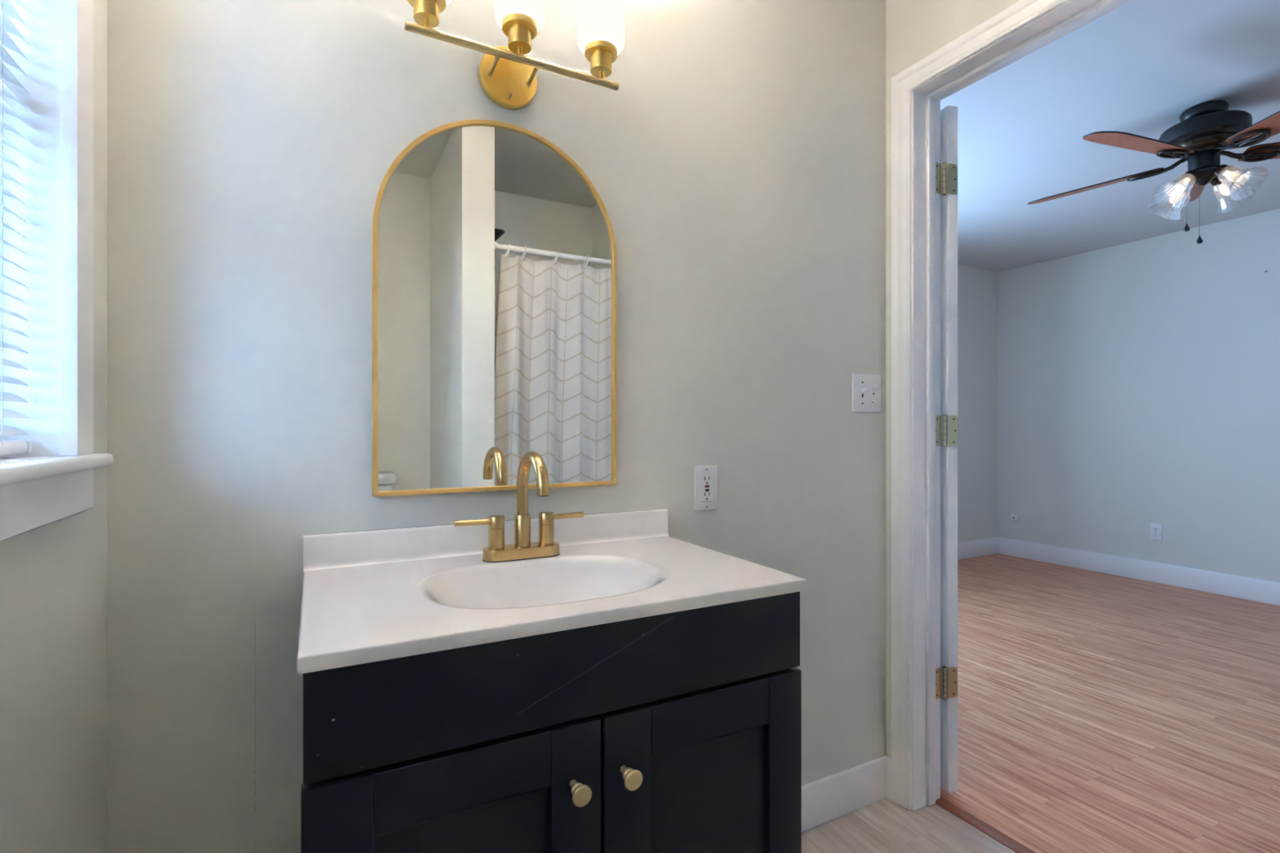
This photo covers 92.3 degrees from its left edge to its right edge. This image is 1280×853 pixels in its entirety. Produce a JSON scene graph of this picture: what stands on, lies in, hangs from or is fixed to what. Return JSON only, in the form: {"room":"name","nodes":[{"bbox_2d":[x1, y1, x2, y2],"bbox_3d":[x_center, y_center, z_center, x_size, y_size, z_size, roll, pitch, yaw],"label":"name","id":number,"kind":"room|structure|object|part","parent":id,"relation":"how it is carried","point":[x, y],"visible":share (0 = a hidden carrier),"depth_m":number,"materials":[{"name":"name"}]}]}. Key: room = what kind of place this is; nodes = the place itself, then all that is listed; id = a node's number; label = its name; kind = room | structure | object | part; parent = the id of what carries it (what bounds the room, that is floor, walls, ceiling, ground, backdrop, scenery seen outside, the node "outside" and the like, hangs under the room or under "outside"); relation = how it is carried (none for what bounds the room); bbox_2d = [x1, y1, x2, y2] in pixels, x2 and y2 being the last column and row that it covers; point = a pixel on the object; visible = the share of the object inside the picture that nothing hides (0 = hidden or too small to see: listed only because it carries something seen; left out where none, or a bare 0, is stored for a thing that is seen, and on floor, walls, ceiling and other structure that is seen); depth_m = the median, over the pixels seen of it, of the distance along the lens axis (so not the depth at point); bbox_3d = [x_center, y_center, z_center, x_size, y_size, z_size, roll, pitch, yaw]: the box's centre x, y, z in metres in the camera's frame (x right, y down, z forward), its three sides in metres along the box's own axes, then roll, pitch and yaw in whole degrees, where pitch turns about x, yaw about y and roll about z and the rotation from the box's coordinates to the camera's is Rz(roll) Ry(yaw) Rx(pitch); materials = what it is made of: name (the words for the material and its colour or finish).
{"room":"bathroom","nodes":[
{"label":"bathroom","id":0,"kind":"room"},
{"bbox_2d":[0,0,106,852],"bbox_3d":[-0.364,-0.120,-0.079,0.130,2.430,2.342,0,0,-28],"label":"wall","id":1,"kind":"structure","parent":0,"point":[53,575],"depth_m":0.81,"materials":[{"name":"paint"}]},
{"bbox_2d":[0,0,113,542],"bbox_3d":[-0.648,-0.435,0.495,0.166,1.100,0.822,0,0,-28],"label":"window","id":2,"kind":"structure","parent":1,"relation":"in","point":[52,482],"depth_m":0.80,"materials":[{"name":"paint"}]},
{"bbox_2d":[0,0,31,455],"bbox_3d":[-0.642,-0.440,0.498,0.030,0.950,0.645,0,0,-28],"label":"window blind","id":3,"kind":"object","parent":2,"relation":"attached to","point":[7,447],"visible":1,"depth_m":0.76,"materials":[{"name":"white plastic"}]},
{"bbox_3d":[-0.641,-0.435,0.498,0.026,0.920,0.481,0,0,-28],"label":"ladder cord","id":4,"kind":"part","parent":3,"relation":"part of","materials":[{"name":"white fabric"}]},
{"bbox_3d":[-0.640,0.026,0.497,0.027,0.017,0.630,0,0,-28],"label":"rail","id":5,"kind":"part","parent":3,"relation":"part of","materials":[{"name":"white plastic"}]},
{"bbox_3d":[-0.664,-0.434,0.487,0.130,1.002,0.682,0,0,-28],"label":"frame","id":6,"kind":"part","parent":2,"relation":"part of","materials":[{"name":"paint"}]},
{"bbox_3d":[-0.617,0.048,0.512,0.096,0.018,0.822,0,0,-28],"label":"sill","id":7,"kind":"part","parent":2,"relation":"part of","materials":[{"name":"paint"}]},
{"bbox_3d":[-0.598,-0.473,0.521,0.018,1.024,0.780,0,0,-28],"label":"casing","id":8,"kind":"part","parent":2,"relation":"part of","materials":[{"name":"paint"}]},
{"bbox_2d":[106,0,885,852],"bbox_3d":[-0.147,-0.120,1.430,1.926,2.430,0.120,0,0,-28],"label":"wall","id":9,"kind":"structure","parent":0,"point":[735,162],"depth_m":1.16,"materials":[{"name":"paint"}]},
{"bbox_2d":[303,508,669,571],"bbox_3d":[-0.270,0.227,1.280,0.755,0.062,0.028,0,0,-28],"label":"backsplash","id":10,"kind":"structure","parent":9,"relation":"attached to","point":[322,551],"depth_m":1.21,"materials":[{"name":"white stone"}]},
{"bbox_2d":[372,119,616,497],"bbox_3d":[-0.281,-0.247,1.276,0.505,0.758,0.025,0,0,-28],"label":"mirror","id":11,"kind":"object","parent":9,"relation":"attached to","point":[494,251],"visible":1,"depth_m":1.25,"materials":[{"name":"gold metal"}]},
{"bbox_2d":[404,0,625,110],"bbox_3d":[-0.246,-0.812,1.230,0.453,0.292,0.139,0,0,-28],"label":"vanity light","id":12,"kind":"object","parent":9,"relation":"attached to","point":[508,77],"visible":1,"depth_m":1.25,"materials":[{"name":"gold metal"}]},
{"bbox_3d":[-0.393,-0.876,1.131,0.101,0.164,0.101,0,0,-28],"label":"lamp shade","id":13,"kind":"part","parent":12,"relation":"part of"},
{"bbox_3d":[-0.290,-0.723,1.226,0.012,0.016,0.063,0,0,-28],"label":"arm","id":14,"kind":"part","parent":12,"relation":"part of","materials":[{"name":"gold metal"}]},
{"bbox_3d":[-0.237,-0.876,1.213,0.101,0.164,0.101,0,0,-28],"label":"lamp shade","id":15,"kind":"part","parent":12,"relation":"part of","materials":[{"name":"white glass"}]},
{"bbox_3d":[-0.220,-0.723,1.263,0.012,0.016,0.063,0,0,-28],"label":"arm","id":16,"kind":"part","parent":12,"relation":"part of","materials":[{"name":"gold metal"}]},
{"bbox_3d":[-0.082,-0.876,1.296,0.101,0.164,0.101,0,0,-28],"label":"lamp shade","id":17,"kind":"part","parent":12,"relation":"part of","materials":[{"name":"white glass"}]},
{"bbox_2d":[693,465,717,511],"bbox_3d":[0.164,0.152,1.522,0.068,0.110,0.009,0,0,-28],"label":"outlet","id":18,"kind":"object","parent":9,"relation":"attached to","point":[705,477],"visible":1,"depth_m":1.52,"materials":[{"name":"white plastic"}]},
{"bbox_2d":[701,474,712,502],"bbox_3d":[0.165,0.152,1.520,0.033,0.067,0.002,0,0,-28],"label":"receptacle","id":19,"kind":"object","parent":18,"relation":"attached to","point":[706,479],"depth_m":1.52,"materials":[{"name":"white plastic"}]},
{"bbox_2d":[801,756,885,832],"bbox_3d":[-0.065,1.036,1.398,1.782,0.118,0.014,0,0,-28],"label":"baseboard","id":20,"kind":"structure","parent":9,"relation":"attached to","point":[824,800],"depth_m":1.73,"materials":[{"name":"paint"}]},
{"bbox_2d":[852,373,880,412],"bbox_3d":[0.661,-0.097,1.779,0.114,0.110,0.020,0,0,-28],"label":"light switch","id":21,"kind":"object","parent":9,"relation":"attached to","point":[866,388],"visible":1,"depth_m":1.78,"materials":[{"name":"white plastic"}]},
{"bbox_2d":[885,0,1019,758],"bbox_3d":[0.842,-0.120,1.745,0.117,2.430,4.433,0,0,-28],"label":"wall","id":22,"kind":"structure","parent":0,"point":[915,29],"depth_m":1.81,"materials":[{"name":"paint"}]},
{"bbox_2d":[883,755,891,800],"bbox_3d":[0.733,1.036,1.811,0.014,0.118,0.031,0,0,-28],"label":"baseboard","id":23,"kind":"structure","parent":22,"relation":"attached to","point":[888,761],"depth_m":1.80,"materials":[{"name":"paint"}]},
{"bbox_2d":[935,105,957,792],"bbox_3d":[0.836,0.066,2.184,0.167,2.014,0.786,0,0,-14],"label":"door","id":24,"kind":"structure","parent":22,"relation":"in","point":[946,171],"depth_m":1.80,"materials":[{"name":"paint"}]},
{"bbox_2d":[891,0,1132,811],"bbox_3d":[1.013,0.038,1.422,0.153,2.109,0.918,0,0,-28],"label":"door frame","id":25,"kind":"structure","parent":22,"relation":"attached to","point":[1073,15],"depth_m":1.76,"materials":[{"name":"paint"}]},
{"bbox_2d":[957,264,998,542],"bbox_3d":[1.475,-0.120,4.522,3.604,2.430,0.120,0,0,-28],"label":"wall","id":26,"kind":"structure","parent":0,"point":[977,288],"depth_m":5.18,"materials":[{"name":"paint"}]},
{"bbox_2d":[957,537,999,559],"bbox_3d":[1.506,1.025,4.462,3.604,0.140,0.014,0,0,-28],"label":"baseboard","id":27,"kind":"structure","parent":26,"relation":"attached to","point":[979,548],"depth_m":5.16,"materials":[{"name":"paint"}]},
{"bbox_2d":[801,553,1279,852],"bbox_3d":[1.636,1.125,2.166,5.767,0.060,4.433,0,0,-28],"label":"floor","id":28,"kind":"structure","parent":0,"point":[1098,712],"depth_m":2.27,"materials":[{"name":"brown wood"}]},
{"bbox_2d":[301,582,801,852],"bbox_3d":[-0.153,0.685,1.062,0.751,0.819,0.492,0,0,-28],"label":"vanity cabinet","id":29,"kind":"object","parent":28,"relation":"on","point":[679,731],"visible":0.96,"depth_m":0.86,"materials":[{"name":"black wood"}]},
{"bbox_3d":[-0.226,0.699,0.798,0.374,0.562,0.021,0,0,-28],"label":"door","id":30,"kind":"part","parent":29,"relation":"part of","materials":[{"name":"black wood"}]},
{"bbox_3d":[-0.227,0.699,0.801,0.233,0.419,0.005,0,0,-28],"label":"door panel","id":31,"kind":"part","parent":29,"relation":"part of","materials":[{"name":"black wood"}]},
{"bbox_2d":[297,508,806,674],"bbox_3d":[-0.163,0.285,1.077,0.755,0.178,0.487,0,0,-28],"label":"countertop","id":32,"kind":"structure","parent":29,"relation":"on","point":[369,596],"depth_m":1.07,"materials":[{"name":"white stone"}]},
{"bbox_2d":[453,450,584,562],"bbox_3d":[-0.229,0.151,1.209,0.195,0.211,0.194,0,0,18],"label":"faucet","id":33,"kind":"object","parent":32,"relation":"on","point":[496,551],"visible":1,"depth_m":1.19,"materials":[{"name":"gold metal"}]},
{"bbox_3d":[-0.317,0.182,1.166,0.070,0.012,0.012,0,0,-28],"label":"lever","id":34,"kind":"part","parent":33,"relation":"part of","materials":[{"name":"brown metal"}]},
{"bbox_3d":[-0.277,0.204,1.187,0.031,0.062,0.031,0,0,-28],"label":"handle","id":35,"kind":"part","parent":33,"relation":"part of","materials":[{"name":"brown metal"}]},
{"bbox_3d":[-0.232,0.245,1.210,0.153,0.020,0.053,0,0,-28],"label":"plate","id":36,"kind":"part","parent":33,"relation":"part of","materials":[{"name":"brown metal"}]},
{"bbox_3d":[-0.202,0.112,1.156,0.022,0.131,0.147,0,0,-28],"label":"spout","id":37,"kind":"part","parent":33,"relation":"part of","materials":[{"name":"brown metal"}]},
{"bbox_3d":[-0.188,0.204,1.234,0.031,0.062,0.031,0,0,-28],"label":"handle","id":38,"kind":"part","parent":33,"relation":"part of","materials":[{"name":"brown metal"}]},
{"bbox_3d":[-0.148,0.182,1.255,0.070,0.012,0.012,0,0,-28],"label":"lever","id":39,"kind":"part","parent":33,"relation":"part of","materials":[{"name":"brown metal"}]},
{"bbox_2d":[420,555,666,608],"bbox_3d":[-0.157,0.316,1.046,0.408,0.116,0.308,0,0,-28],"label":"sink","id":40,"kind":"object","parent":32,"relation":"in","point":[542,583],"depth_m":1.15,"materials":[{"name":"white ceramic"}]},
{"bbox_3d":[-0.085,0.497,0.840,0.028,0.028,0.036,0,0,-28],"label":"knob","id":41,"kind":"part","parent":29,"relation":"part of","materials":[{"name":"gold metal"}]},
{"bbox_3d":[-0.016,0.497,0.877,0.028,0.028,0.036,0,0,-28],"label":"knob","id":42,"kind":"part","parent":29,"relation":"part of","materials":[{"name":"gold metal"}]},
{"bbox_3d":[0.108,0.699,0.975,0.370,0.562,0.021,0,0,-28],"label":"door","id":43,"kind":"part","parent":29,"relation":"part of","materials":[{"name":"black wood"}]},
{"bbox_3d":[0.110,0.699,0.980,0.232,0.419,0.005,0,0,-28],"label":"door panel","id":44,"kind":"part","parent":29,"relation":"part of","materials":[{"name":"black wood"}]},
{"bbox_2d":[935,796,1035,852],"bbox_3d":[1.060,1.092,1.446,0.040,0.006,0.818,0,0,-28],"label":"threshold","id":45,"kind":"object","parent":28,"relation":"on","point":[988,830],"visible":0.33,"depth_m":1.67,"materials":[{"name":"brown wood"}]},
{"bbox_2d":[940,0,1279,271],"bbox_3d":[2.538,-1.375,2.645,3.724,0.080,4.433,0,0,-28],"label":"ceiling","id":46,"kind":"structure","parent":0,"point":[1135,68],"depth_m":2.70,"materials":[{"name":"paint"}]},
{"bbox_2d":[1027,100,1279,244],"bbox_3d":[2.326,-1.058,2.591,1.258,0.554,1.255,0,0,-28],"label":"ceiling fan","id":47,"kind":"object","parent":46,"relation":"hanging from","point":[1203,133],"visible":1,"depth_m":2.51,"materials":[{"name":"brown metal"}]},
{"bbox_3d":[2.127,-1.127,2.898,0.130,0.033,0.536,0,0,-37],"label":"blade","id":48,"kind":"part","parent":47,"relation":"part of","materials":[{"name":"brown wood"}]},
{"bbox_3d":[1.990,-1.127,2.451,0.536,0.033,0.130,0,0,-19],"label":"blade","id":49,"kind":"part","parent":47,"relation":"part of","materials":[{"name":"brown wood"}]},
{"bbox_2d":[1147,182,1193,220],"bbox_3d":[2.358,-0.988,2.705,0.133,0.165,0.181,0,0,-28],"label":"shade","id":50,"kind":"object","parent":47,"relation":"attached to","point":[1176,196],"depth_m":2.69,"materials":[{"name":"clear glass"}]},
{"bbox_2d":[1158,169,1198,204],"bbox_3d":[2.241,-0.988,2.571,0.181,0.165,0.133,0,0,-28],"label":"shade","id":51,"kind":"object","parent":47,"relation":"attached to","point":[1191,176],"depth_m":2.55,"materials":[{"name":"clear glass"}]},
{"bbox_3d":[2.595,-1.127,2.906,0.130,0.033,0.536,0,0,35],"label":"blade","id":52,"kind":"part","parent":47,"relation":"part of","materials":[{"name":"brown wood"}]},
{"bbox_3d":[2.334,-0.979,2.617,0.002,0.224,0.011,0,0,-42],"label":"pull chain","id":53,"kind":"part","parent":47,"relation":"part of","materials":[{"name":"metal"}]},
{"bbox_3d":[2.390,-0.954,2.624,0.002,0.274,0.011,0,0,28],"label":"pull chain","id":54,"kind":"part","parent":47,"relation":"part of","materials":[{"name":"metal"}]},
{"bbox_2d":[1209,177,1254,213],"bbox_3d":[2.492,-0.988,2.589,0.181,0.165,0.133,0,0,-28],"label":"shade","id":55,"kind":"object","parent":47,"relation":"attached to","point":[1215,181],"depth_m":2.59,"materials":[{"name":"clear glass"}]},
{"bbox_2d":[1213,164,1264,199],"bbox_3d":[2.376,-0.988,2.455,0.133,0.165,0.181,0,0,-28],"label":"shade","id":56,"kind":"object","parent":47,"relation":"attached to","point":[1220,171],"depth_m":2.47,"materials":[{"name":"clear glass"}]},
{"bbox_3d":[2.373,-1.127,2.182,0.130,0.033,0.536,0,0,-1],"label":"blade","id":57,"kind":"part","parent":47,"relation":"part of","materials":[{"name":"brown wood"}]},
{"bbox_3d":[2.747,-1.127,2.463,0.536,0.033,0.130,0,0,17],"label":"blade","id":58,"kind":"part","parent":47,"relation":"part of","materials":[{"name":"brown wood"}]},
{"bbox_2d":[998,208,1279,582],"bbox_3d":[4.130,-0.120,3.489,0.120,2.430,4.433,0,0,-28],"label":"wall","id":59,"kind":"structure","parent":0,"point":[1139,381],"depth_m":4.34,"materials":[{"name":"paint"}]},
{"bbox_2d":[1009,513,1017,520],"bbox_3d":[3.153,0.763,5.180,0.023,0.056,0.056,0,0,-28],"label":"cable jack","id":60,"kind":"object","parent":59,"relation":"attached to","point":[1014,517],"visible":1,"depth_m":5.17,"materials":[{"name":"white plastic"}]},
{"bbox_2d":[999,537,1279,605],"bbox_3d":[4.074,1.025,3.452,0.014,0.140,4.179,0,0,-28],"label":"baseboard","id":61,"kind":"structure","parent":59,"relation":"attached to","point":[1226,584],"depth_m":4.33,"materials":[{"name":"paint"}]},
{"bbox_2d":[1150,523,1162,540],"bbox_3d":[3.620,0.738,4.313,0.009,0.114,0.070,0,0,-28],"label":"outlet","id":62,"kind":"object","parent":59,"relation":"attached to","point":[1156,530],"visible":1,"depth_m":4.31,"materials":[{"name":"white plastic"}]},
{"bbox_2d":[1152,532,1158,537],"bbox_3d":[3.618,0.757,4.312,0.002,0.033,0.033,0,0,-28],"label":"receptacle","id":63,"kind":"object","parent":62,"relation":"attached to","point":[1154,534],"depth_m":4.31,"materials":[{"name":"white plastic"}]},
{"bbox_2d":[1152,526,1158,531],"bbox_3d":[3.618,0.719,4.312,0.002,0.033,0.033,0,0,-28],"label":"receptacle","id":64,"kind":"object","parent":62,"relation":"attached to","point":[1154,528],"depth_m":4.31,"materials":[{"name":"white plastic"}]}
]}

